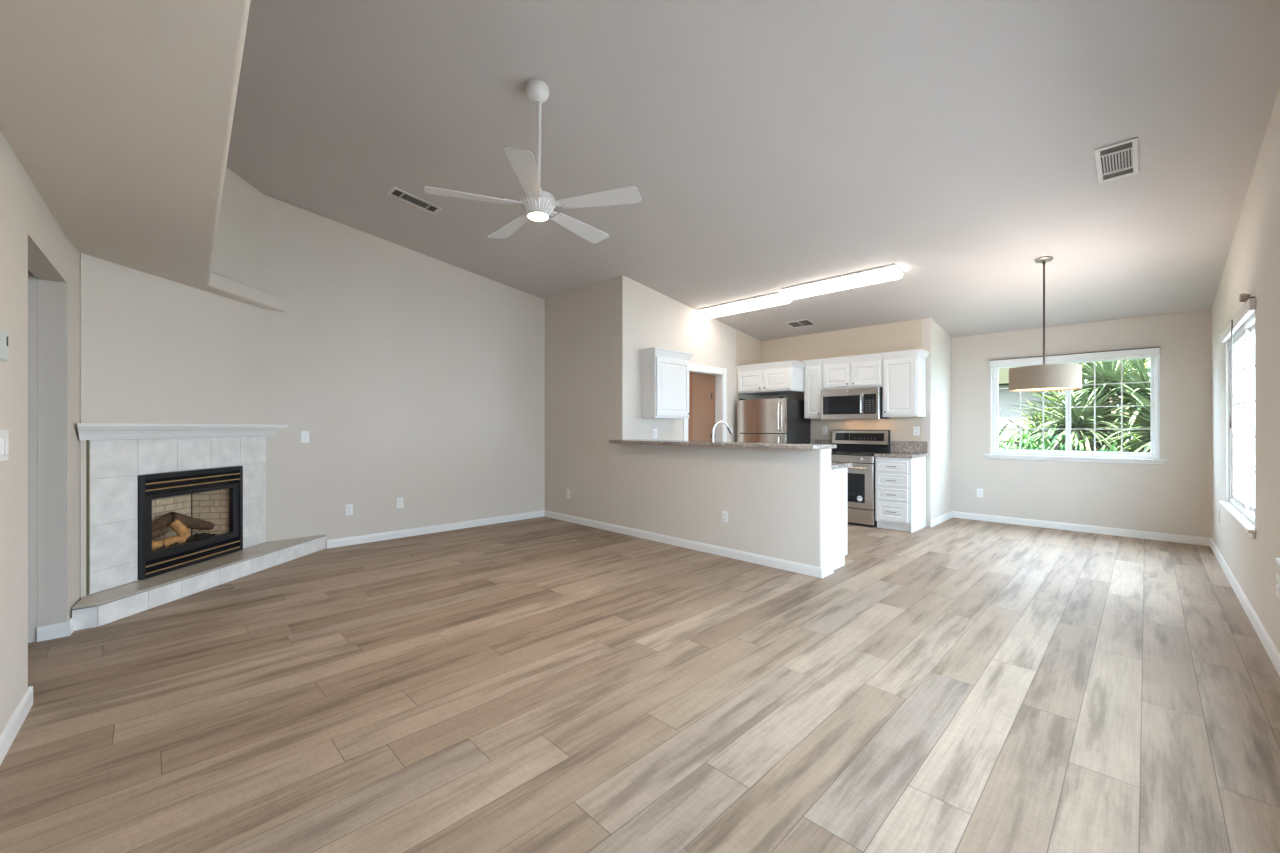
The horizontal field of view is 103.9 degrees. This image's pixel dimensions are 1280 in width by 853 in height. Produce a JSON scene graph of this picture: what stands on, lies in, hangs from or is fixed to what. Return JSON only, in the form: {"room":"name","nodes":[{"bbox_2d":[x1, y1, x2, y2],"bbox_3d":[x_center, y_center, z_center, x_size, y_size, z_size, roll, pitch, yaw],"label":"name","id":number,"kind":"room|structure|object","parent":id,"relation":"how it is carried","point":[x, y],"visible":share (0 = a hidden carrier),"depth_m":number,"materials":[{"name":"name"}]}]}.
{"room":"living room","nodes":[
{"label":"living room","id":0,"kind":"room"},
{"bbox_2d":[28,270,37,642],"bbox_3d":[-4.016,-0.669,2.498,1.304,3.878,0.100,0,0,-45],"label":"wall","id":1,"kind":"structure","parent":0,"point":[32,280],"depth_m":2.91,"materials":[{"name":"beige paint"}]},
{"bbox_2d":[37,618,73,641],"bbox_3d":[-3.485,1.208,2.987,0.137,0.085,0.080,0,0,-45],"label":"baseboard","id":2,"kind":"structure","parent":1,"relation":"attached to","point":[63,629],"depth_m":2.96,"materials":[{"name":"white paint"}]},
{"bbox_2d":[0,130,79,733],"bbox_3d":[-1.880,-0.585,1.220,0.138,3.711,5.546,0,0,-42],"label":"wall","id":3,"kind":"structure","parent":0,"point":[31,238],"depth_m":2.42,"materials":[{"name":"beige paint"}]},
{"bbox_2d":[0,328,8,361],"bbox_3d":[-2.318,-0.300,1.806,0.033,0.120,0.170,0,0,-42],"label":"thermostat","id":4,"kind":"object","parent":3,"relation":"attached to","point":[4,335],"visible":1,"depth_m":1.82,"materials":[{"name":"grey plastic"}]},
{"bbox_2d":[0,430,8,461],"bbox_3d":[-2.425,0.070,1.905,0.010,0.120,0.170,0,0,-42],"label":"light switch","id":5,"kind":"object","parent":3,"relation":"attached to","point":[4,434],"visible":1,"depth_m":1.91,"materials":[{"name":"white plastic"}]},
{"bbox_2d":[0,686,32,764],"bbox_3d":[-1.352,1.208,0.737,0.129,0.085,4.120,0,0,-44],"label":"baseboard","id":6,"kind":"structure","parent":3,"relation":"attached to","point":[8,734],"depth_m":2.03,"materials":[{"name":"white paint"}]},
{"bbox_2d":[0,0,286,311],"bbox_3d":[-1.956,-1.195,1.951,1.134,0.130,6.572,0,0,-37],"label":"ceiling soffit","id":7,"kind":"structure","parent":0,"point":[119,114],"depth_m":1.85,"materials":[{"name":"beige paint"}]},
{"bbox_2d":[80,167,264,599],"bbox_3d":[-3.625,-0.569,4.025,0.030,3.678,1.550,0,0,1],"label":"wall","id":8,"kind":"structure","parent":0,"point":[154,349],"depth_m":3.90,"materials":[{"name":"beige paint"}]},
{"bbox_2d":[86,436,265,594],"bbox_3d":[-3.603,0.593,4.039,0.013,1.015,1.521,0,0,1],"label":"tile surround","id":9,"kind":"object","parent":8,"relation":"attached to","point":[113,467],"visible":0.99,"depth_m":3.54,"materials":[{"name":"tile"}]},
{"bbox_2d":[77,423,288,439],"bbox_3d":[-3.543,0.030,4.023,0.132,0.108,1.819,0,0,1],"label":"mantel shelf","id":10,"kind":"object","parent":8,"relation":"attached to","point":[87,431],"visible":1,"depth_m":3.75,"materials":[{"name":"white paint"}]},
{"bbox_2d":[138,466,242,579],"bbox_3d":[-3.770,0.723,4.050,0.400,0.751,0.895,0,0,1],"label":"fireplace insert","id":11,"kind":"object","parent":8,"relation":"in","point":[213,495],"visible":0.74,"depth_m":4.13,"materials":[{"name":"black metal"}]},
{"bbox_2d":[152,540,162,549],"bbox_3d":[-3.713,0.900,3.820,0.084,0.089,0.103,0,0,39],"label":"log","id":12,"kind":"object","parent":11,"relation":"in","point":[155,544],"visible":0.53,"depth_m":3.82,"materials":[{"name":"brown wood"}]},
{"bbox_2d":[152,525,168,539],"bbox_3d":[-3.769,0.825,3.888,0.078,0.097,0.184,0,0,1],"label":"log","id":13,"kind":"object","parent":11,"relation":"in","point":[160,531],"visible":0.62,"depth_m":3.90,"materials":[{"name":"brown wood"}]},
{"bbox_2d":[152,512,171,530],"bbox_3d":[-3.819,0.802,3.943,0.096,0.226,0.351,0,0,1],"label":"log","id":14,"kind":"object","parent":11,"relation":"on","point":[165,519],"visible":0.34,"depth_m":3.98,"materials":[{"name":"brown wood"}]},
{"bbox_2d":[161,535,185,546],"bbox_3d":[-3.699,0.901,3.969,0.076,0.080,0.158,0,0,11],"label":"log","id":15,"kind":"object","parent":11,"relation":"in","point":[167,541],"visible":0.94,"depth_m":3.95,"materials":[{"name":"brown wood"}]},
{"bbox_2d":[169,519,190,538],"bbox_3d":[-3.700,0.826,4.030,0.084,0.173,0.134,0,0,40],"label":"log","id":16,"kind":"object","parent":11,"relation":"in","point":[177,526],"visible":0.95,"depth_m":4.01,"materials":[{"name":"brown wood"}]},
{"bbox_2d":[170,512,214,529],"bbox_3d":[-3.760,0.789,4.199,0.102,0.206,0.351,0,0,6],"label":"log","id":17,"kind":"object","parent":11,"relation":"on","point":[190,522],"visible":0.84,"depth_m":4.17,"materials":[{"name":"brown wood"}]},
{"bbox_2d":[265,195,544,548],"bbox_3d":[-2.354,-0.679,6.112,9.050,3.899,0.120,0,0,-45],"label":"wall","id":18,"kind":"structure","parent":0,"point":[417,378],"depth_m":5.60,"materials":[{"name":"beige paint"}]},
{"bbox_2d":[301,431,308,442],"bbox_3d":[-3.357,0.099,5.023,0.072,0.116,0.016,0,0,-45],"label":"light switch","id":19,"kind":"object","parent":18,"relation":"attached to","point":[304,434],"visible":1,"depth_m":5.02,"materials":[{"name":"white plastic"}]},
{"bbox_2d":[345,504,352,515],"bbox_3d":[-3.080,0.875,5.303,0.072,0.116,0.008,0,0,-45],"label":"wall outlet","id":20,"kind":"object","parent":18,"relation":"attached to","point":[349,507],"visible":1,"depth_m":5.30,"materials":[{"name":"white plastic"}]},
{"bbox_2d":[397,498,402,507],"bbox_3d":[-2.713,0.858,5.666,0.072,0.116,0.008,0,0,-45],"label":"wall outlet","id":21,"kind":"object","parent":18,"relation":"attached to","point":[399,500],"visible":1,"depth_m":5.66,"materials":[{"name":"white plastic"}]},
{"bbox_2d":[327,510,544,548],"bbox_3d":[-2.278,1.208,6.092,2.659,0.085,0.014,0,0,-45],"label":"baseboard","id":22,"kind":"structure","parent":18,"relation":"attached to","point":[347,541],"depth_m":5.87,"materials":[{"name":"white paint"}]},
{"bbox_2d":[0,516,1279,852],"bbox_3d":[0.275,1.300,4.144,10.020,0.100,6.774,0,0,-45],"label":"floor","id":23,"kind":"structure","parent":0,"point":[544,684],"depth_m":2.24,"materials":[{"name":"brown wood"}]},
{"bbox_2d":[72,534,325,630],"bbox_3d":[-3.472,1.175,4.111,0.331,0.146,2.104,0,0,4],"label":"hearth","id":24,"kind":"object","parent":23,"relation":"on","point":[98,609],"visible":0.99,"depth_m":3.71,"materials":[{"name":"tile"}]},
{"bbox_2d":[737,397,810,443],"bbox_3d":[1.949,0.415,7.343,0.820,1.667,0.772,0,0,-45],"label":"refrigerator","id":25,"kind":"object","parent":23,"relation":"on","point":[781,419],"visible":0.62,"depth_m":7.07,"materials":[{"name":"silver metal"}]},
{"bbox_2d":[831,468,846,569],"bbox_3d":[0.930,0.810,5.311,0.389,0.878,2.407,0,0,-45],"label":"base cabinet","id":26,"kind":"object","parent":23,"relation":"on","point":[838,476],"visible":0.03,"depth_m":4.44,"materials":[{"name":"white paint"}]},
{"bbox_2d":[831,462,851,469],"bbox_3d":[0.956,0.349,5.334,0.458,0.040,2.416,0,0,-45],"label":"countertop","id":27,"kind":"structure","parent":26,"relation":"on","point":[834,465],"depth_m":4.51,"materials":[{"name":"stone"}]},
{"bbox_2d":[712,421,732,440],"bbox_3d":[0.909,0.129,5.471,0.305,0.400,0.101,0,0,-31],"label":"kitchen faucet","id":28,"kind":"object","parent":27,"relation":"on","point":[716,423],"visible":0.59,"depth_m":5.46,"materials":[{"name":"silver metal"}]},
{"bbox_2d":[831,430,889,526],"bbox_3d":[2.802,0.642,6.644,0.656,1.214,0.758,0,0,-45],"label":"range","id":29,"kind":"object","parent":23,"relation":"on","point":[852,445],"visible":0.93,"depth_m":6.38,"materials":[{"name":"silver metal"}]},
{"bbox_2d":[831,451,876,455],"bbox_3d":[2.802,0.349,6.644,0.500,0.015,0.758,0,0,-45],"label":"cooktop","id":30,"kind":"object","parent":29,"relation":"in","point":[833,453],"depth_m":6.51,"materials":[{"name":"black ceramic"}]},
{"bbox_2d":[875,457,925,532],"bbox_3d":[3.241,0.810,6.239,0.606,0.878,0.412,0,0,-45],"label":"base cabinet","id":31,"kind":"object","parent":23,"relation":"on","point":[900,483],"visible":1,"depth_m":6.06,"materials":[{"name":"white paint"}]},
{"bbox_2d":[874,441,927,458],"bbox_3d":[3.256,0.275,6.243,0.586,0.189,0.434,0,0,-45],"label":"countertop","id":32,"kind":"structure","parent":31,"relation":"on","point":[899,449],"depth_m":6.34,"materials":[{"name":"stone"}]},
{"bbox_3d":[2.447,0.810,7.045,0.601,0.878,0.285,0,0,-45],"label":"base cabinet","id":33,"kind":"object","parent":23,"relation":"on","visible":0},
{"bbox_2d":[814,439,831,450],"bbox_3d":[2.456,0.275,7.052,0.586,0.189,0.288,0,0,-45],"label":"countertop","id":34,"kind":"structure","parent":33,"relation":"on","point":[816,441],"depth_m":7.25,"materials":[{"name":"stone"}]},
{"bbox_2d":[545,277,830,566],"bbox_3d":[0.156,-0.274,5.668,0.206,3.089,4.040,0,0,-45],"label":"wall","id":35,"kind":"structure","parent":0,"point":[777,502],"depth_m":5.56,"materials":[{"name":"beige paint"}]},
{"bbox_2d":[544,510,833,577],"bbox_3d":[0.156,1.208,5.658,0.220,0.085,4.054,0,0,-45],"label":"baseboard","id":36,"kind":"structure","parent":35,"relation":"attached to","point":[820,572],"depth_m":4.98,"materials":[{"name":"white paint"}]},
{"bbox_2d":[609,439,836,449],"bbox_3d":[0.668,0.164,5.037,0.435,0.034,2.478,0,0,-45],"label":"countertop","id":37,"kind":"structure","parent":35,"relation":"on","point":[805,446],"depth_m":4.61,"materials":[{"name":"stone"}]},
{"bbox_2d":[722,511,727,522],"bbox_3d":[0.819,0.869,4.845,0.008,0.116,0.072,0,0,-45],"label":"wall outlet","id":38,"kind":"object","parent":35,"relation":"attached to","point":[724,513],"visible":1,"depth_m":4.84,"materials":[{"name":"white plastic"}]},
{"bbox_2d":[616,275,760,525],"bbox_3d":[0.821,-0.274,6.987,3.006,3.089,0.120,0,0,-45],"label":"wall","id":39,"kind":"structure","parent":0,"point":[646,318],"depth_m":6.32,"materials":[{"name":"beige paint"}]},
{"bbox_2d":[653,429,656,437],"bbox_3d":[0.192,0.080,6.275,0.072,0.116,0.008,0,0,-45],"label":"wall outlet","id":40,"kind":"object","parent":39,"relation":"attached to","point":[654,430],"visible":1,"depth_m":6.27,"materials":[{"name":"white plastic"}]},
{"bbox_2d":[639,347,693,418],"bbox_3d":[0.340,-0.525,6.235,0.719,0.830,0.268,0,0,-45],"label":"upper cabinet","id":41,"kind":"object","parent":39,"relation":"attached to","point":[665,372],"visible":1,"depth_m":6.08,"materials":[{"name":"white paint"}]},
{"bbox_2d":[688,373,714,440],"bbox_3d":[0.833,0.231,7.080,0.922,2.022,0.095,0,0,-45],"label":"door","id":42,"kind":"structure","parent":39,"relation":"in","point":[701,421],"depth_m":7.13,"materials":[{"name":"brown paint"}]},
{"bbox_2d":[683,364,726,441],"bbox_3d":[0.879,0.198,7.032,0.970,2.105,0.138,0,0,-45],"label":"door frame","id":43,"kind":"structure","parent":39,"relation":"attached to","point":[720,374],"depth_m":7.27,"materials":[{"name":"white paint"}]},
{"bbox_2d":[226,0,1279,340],"bbox_3d":[0.310,-1.982,4.144,10.070,1.535,6.824,0,0,-45],"label":"ceiling","id":44,"kind":"structure","parent":0,"point":[766,147],"depth_m":3.38,"materials":[{"name":"white paint"}]},
{"bbox_2d":[387,187,441,213],"bbox_3d":[-2.079,-2.088,4.628,0.432,0.068,0.175,0,0,-45],"label":"ceiling vent","id":45,"kind":"object","parent":44,"relation":"in","point":[395,192],"visible":1,"depth_m":4.62,"materials":[{"name":"metal"}]},
{"bbox_2d":[424,79,640,242],"bbox_3d":[-0.638,-1.698,3.115,1.252,0.815,1.231,0,0,-45],"label":"ceiling fan","id":46,"kind":"object","parent":44,"relation":"hanging from","point":[538,204],"visible":1,"depth_m":3.01,"materials":[{"name":"white plastic"}]},
{"bbox_2d":[699,292,791,317],"bbox_3d":[1.324,-1.550,6.437,0.260,0.103,1.250,0,0,-45],"label":"fluorescent light","id":47,"kind":"object","parent":44,"relation":"attached to","point":[774,299],"visible":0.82,"depth_m":6.33,"materials":[{"name":"white plastic"}]},
{"bbox_2d":[785,319,816,327],"bbox_3d":[2.233,-1.440,6.970,0.258,0.044,0.350,0,0,-45],"label":"ceiling vent","id":48,"kind":"object","parent":44,"relation":"in","point":[805,322],"visible":1,"depth_m":6.96,"materials":[{"name":"metal"}]},
{"bbox_2d":[780,264,903,299],"bbox_3d":[2.164,-1.561,5.474,0.260,0.103,1.250,0,0,-45],"label":"fluorescent light","id":49,"kind":"object","parent":44,"relation":"attached to","point":[888,272],"visible":1,"depth_m":5.35,"materials":[{"name":"white plastic"}]},
{"bbox_2d":[1009,256,1081,391],"bbox_3d":[3.688,-0.941,4.572,0.520,1.201,0.520,0,0,-45],"label":"pendant lamp","id":50,"kind":"object","parent":44,"relation":"hanging from","point":[1049,377],"visible":1,"depth_m":4.41,"materials":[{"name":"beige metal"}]},
{"bbox_2d":[1094,137,1138,182],"bbox_3d":[3.085,-1.718,3.240,0.432,0.068,0.197,0,0,-45],"label":"ceiling vent","id":51,"kind":"object","parent":44,"relation":"in","point":[1120,159],"visible":1,"depth_m":3.23,"materials":[{"name":"metal"}]},
{"bbox_2d":[761,319,921,452],"bbox_3d":[2.192,-0.068,7.823,0.120,2.675,4.040,0,0,-45],"label":"wall","id":52,"kind":"structure","parent":0,"point":[903,335],"depth_m":6.98,"materials":[{"name":"beige paint"}]},
{"bbox_2d":[736,360,805,394],"bbox_3d":[2.011,-0.710,7.418,0.702,0.410,0.936,0,0,-45],"label":"upper cabinet","id":53,"kind":"object","parent":52,"relation":"attached to","point":[782,377],"visible":0.98,"depth_m":7.13,"materials":[{"name":"white paint"}]},
{"bbox_2d":[803,359,822,418],"bbox_3d":[2.531,-0.535,7.133,0.364,0.820,0.277,0,0,-45],"label":"upper cabinet","id":54,"kind":"object","parent":52,"relation":"attached to","point":[813,370],"visible":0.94,"depth_m":7.03,"materials":[{"name":"white paint"}]},
{"bbox_2d":[822,427,826,434],"bbox_3d":[2.674,0.050,7.245,0.008,0.116,0.072,0,0,-45],"label":"wall outlet","id":55,"kind":"object","parent":52,"relation":"attached to","point":[824,429],"visible":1,"depth_m":7.24,"materials":[{"name":"white plastic"}]},
{"bbox_2d":[822,353,881,389],"bbox_3d":[2.905,-0.730,6.755,0.364,0.430,0.782,0,0,-45],"label":"upper cabinet","id":56,"kind":"object","parent":52,"relation":"attached to","point":[864,370],"visible":0.93,"depth_m":6.63,"materials":[{"name":"white paint"}]},
{"bbox_2d":[821,387,890,419],"bbox_3d":[2.876,-0.306,6.723,0.446,0.404,0.772,0,0,-45],"label":"microwave","id":57,"kind":"object","parent":56,"relation":"attached to","point":[852,403],"visible":0.99,"depth_m":6.56,"materials":[{"name":"silver metal"}]},
{"bbox_2d":[881,349,929,416],"bbox_3d":[3.342,-0.537,6.314,0.364,0.815,0.454,0,0,-45],"label":"upper cabinet","id":58,"kind":"object","parent":52,"relation":"attached to","point":[904,371],"visible":1,"depth_m":6.21,"materials":[{"name":"white paint"}]},
{"bbox_2d":[913,427,919,435],"bbox_3d":[3.525,0.050,6.384,0.008,0.116,0.072,0,0,-45],"label":"wall outlet","id":59,"kind":"object","parent":52,"relation":"attached to","point":[916,430],"visible":1,"depth_m":6.38,"materials":[{"name":"white plastic"}]},
{"bbox_2d":[922,317,951,526],"bbox_3d":[3.950,-0.068,6.650,0.970,2.675,0.100,0,0,-45],"label":"wall","id":60,"kind":"structure","parent":0,"point":[937,423],"depth_m":6.45,"materials":[{"name":"beige paint"}]},
{"bbox_2d":[930,511,952,526],"bbox_3d":[3.983,1.208,6.603,0.990,0.085,0.014,0,0,-45],"label":"baseboard","id":61,"kind":"structure","parent":60,"relation":"attached to","point":[942,518],"depth_m":6.56,"materials":[{"name":"white paint"}]},
{"bbox_2d":[952,309,1211,537],"bbox_3d":[5.186,-0.001,6.197,0.150,2.542,2.484,0,0,-45],"label":"wall","id":62,"kind":"structure","parent":0,"point":[1174,497],"depth_m":5.86,"materials":[{"name":"beige paint"}]},
{"bbox_2d":[977,488,982,497],"bbox_3d":[4.559,0.883,6.718,0.008,0.116,0.072,0,0,-45],"label":"wall outlet","id":63,"kind":"object","parent":62,"relation":"attached to","point":[979,491],"visible":1,"depth_m":6.72,"materials":[{"name":"white plastic"}]},
{"bbox_2d":[984,356,1167,464],"bbox_3d":[5.230,-0.218,6.121,0.185,1.264,1.678,0,0,-45],"label":"window","id":64,"kind":"structure","parent":62,"relation":"in","point":[1153,457],"depth_m":6.04,"materials":[{"name":"white paint"}]},
{"bbox_2d":[990,347,1159,366],"bbox_3d":[5.176,-0.837,6.068,0.044,0.093,1.558,0,0,-45],"label":"window blind","id":65,"kind":"object","parent":64,"relation":"attached to","point":[1153,351],"visible":1,"depth_m":5.97,"materials":[{"name":"white paint"}]},
{"bbox_2d":[952,511,1210,545],"bbox_3d":[5.163,1.208,6.104,0.014,0.085,2.384,0,0,-45],"label":"baseboard","id":66,"kind":"structure","parent":62,"relation":"attached to","point":[1177,538],"depth_m":5.93,"materials":[{"name":"white paint"}]},
{"bbox_2d":[1212,86,1279,652],"bbox_3d":[2.604,-0.679,1.790,10.020,3.899,0.150,0,0,-45],"label":"wall","id":67,"kind":"structure","parent":0,"point":[1252,266],"depth_m":3.02,"materials":[{"name":"beige paint"}]},
{"bbox_2d":[1219,311,1255,538],"bbox_3d":[4.520,-0.034,3.713,1.770,1.472,0.180,0,0,-45],"label":"window","id":68,"kind":"structure","parent":67,"relation":"in","point":[1240,439],"depth_m":3.90,"materials":[{"name":"white paint"}]},
{"bbox_2d":[1220,296,1255,427],"bbox_3d":[4.468,-0.406,3.773,1.780,0.823,0.048,0,0,-45],"label":"window blind","id":69,"kind":"object","parent":68,"relation":"attached to","point":[1249,307],"visible":1,"depth_m":3.66,"materials":[{"name":"white paint"}]},
{"bbox_2d":[1239,293,1249,301],"bbox_3d":[4.035,-0.865,3.343,0.056,0.056,0.046,0,0,-45],"label":"curtain bracket","id":70,"kind":"object","parent":67,"relation":"attached to","point":[1244,297],"visible":0.88,"depth_m":3.33,"materials":[{"name":"beige plastic"}]},
{"bbox_2d":[1210,538,1279,675],"bbox_3d":[2.991,1.208,2.288,8.470,0.085,0.014,0,0,-45],"label":"baseboard","id":71,"kind":"structure","parent":67,"relation":"attached to","point":[1271,649],"depth_m":3.21,"materials":[{"name":"white paint"}]},
{"bbox_2d":[1276,573,1279,597],"bbox_3d":[3.302,0.820,2.592,0.072,0.116,0.008,0,0,-45],"label":"wall outlet","id":72,"kind":"object","parent":67,"relation":"attached to","point":[1277,574],"visible":1,"depth_m":2.59,"materials":[{"name":"white plastic"}]},
{"label":"outside","id":73,"kind":"structure","parent":0,"visible":0},
{"bbox_3d":[12.124,1.485,10.587,15.870,0.230,26.000,0,0,-45],"label":"lawn","id":74,"kind":"structure","parent":73,"visible":0},
{"bbox_2d":[999,420,1041,449],"bbox_3d":[5.972,0.546,8.565,1.592,1.648,1.617,0,0,-45],"label":"yucca","id":75,"kind":"object","parent":74,"relation":"on","point":[1005,437],"visible":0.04,"depth_m":8.45,"materials":[{"name":"green plant"}]},
{"bbox_2d":[999,423,1053,455],"bbox_3d":[5.697,0.655,7.723,1.488,1.448,1.376,0,0,-45],"label":"shrub","id":76,"kind":"object","parent":74,"relation":"on","point":[1011,441],"visible":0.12,"depth_m":7.64,"materials":[{"name":"green plant"}]},
{"bbox_2d":[999,367,1064,448],"bbox_3d":[8.643,-0.980,16.146,6.200,4.700,8.200,0,0,-45],"label":"house","id":77,"kind":"structure","parent":74,"relation":"on","point":[1006,397],"depth_m":12.18,"materials":[{"name":"paint"}]},
{"bbox_2d":[1023,426,1088,456],"bbox_3d":[6.002,0.675,7.279,1.420,1.408,1.342,0,0,29],"label":"shrub","id":78,"kind":"object","parent":74,"relation":"on","point":[1081,447],"visible":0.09,"depth_m":7.23,"materials":[{"name":"green plant"}]},
{"bbox_2d":[1004,363,1133,451],"bbox_3d":[7.491,0.091,8.770,1.959,2.593,2.130,0,0,-45],"label":"yucca","id":79,"kind":"object","parent":74,"relation":"on","point":[1057,395],"visible":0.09,"depth_m":8.92,"materials":[{"name":"green plant"}]},
{"bbox_2d":[999,358,1150,458],"bbox_3d":[6.872,-0.082,7.828,2.333,2.975,2.496,0,0,-45],"label":"yucca","id":80,"kind":"object","parent":74,"relation":"on","point":[1080,420],"visible":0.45,"depth_m":7.63,"materials":[{"name":"green plant"}]},
{"bbox_2d":[1016,393,1139,458],"bbox_3d":[9.004,0.266,10.205,2.661,2.208,2.600,0,0,-26],"label":"bush","id":81,"kind":"object","parent":74,"relation":"on","point":[1089,437],"visible":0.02,"depth_m":9.64,"materials":[{"name":"green plant"}]},
{"bbox_2d":[1047,363,1136,458],"bbox_3d":[11.345,-0.393,11.623,4.124,3.527,4.345,0,0,-45],"label":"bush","id":82,"kind":"object","parent":74,"relation":"on","point":[1077,363],"visible":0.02,"depth_m":12.30,"materials":[{"name":"green plant"}]},
{"bbox_2d":[1048,359,1150,458],"bbox_3d":[8.324,-0.442,8.233,2.309,3.669,3.550,0,0,-42],"label":"yucca","id":83,"kind":"object","parent":74,"relation":"on","point":[1083,368],"visible":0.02,"depth_m":8.21,"materials":[{"name":"green plant"}]},
{"bbox_2d":[1083,441,1117,457],"bbox_3d":[6.403,0.782,6.890,1.181,1.195,1.134,0,0,-45],"label":"shrub","id":84,"kind":"object","parent":74,"relation":"on","point":[1113,445],"visible":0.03,"depth_m":6.86,"materials":[{"name":"green plant"}]},
{"bbox_2d":[1081,358,1150,458],"bbox_3d":[7.526,-0.024,7.123,2.308,2.858,2.216,0,0,17],"label":"yucca","id":85,"kind":"object","parent":74,"relation":"on","point":[1143,376],"visible":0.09,"depth_m":7.21,"materials":[{"name":"green plant"}]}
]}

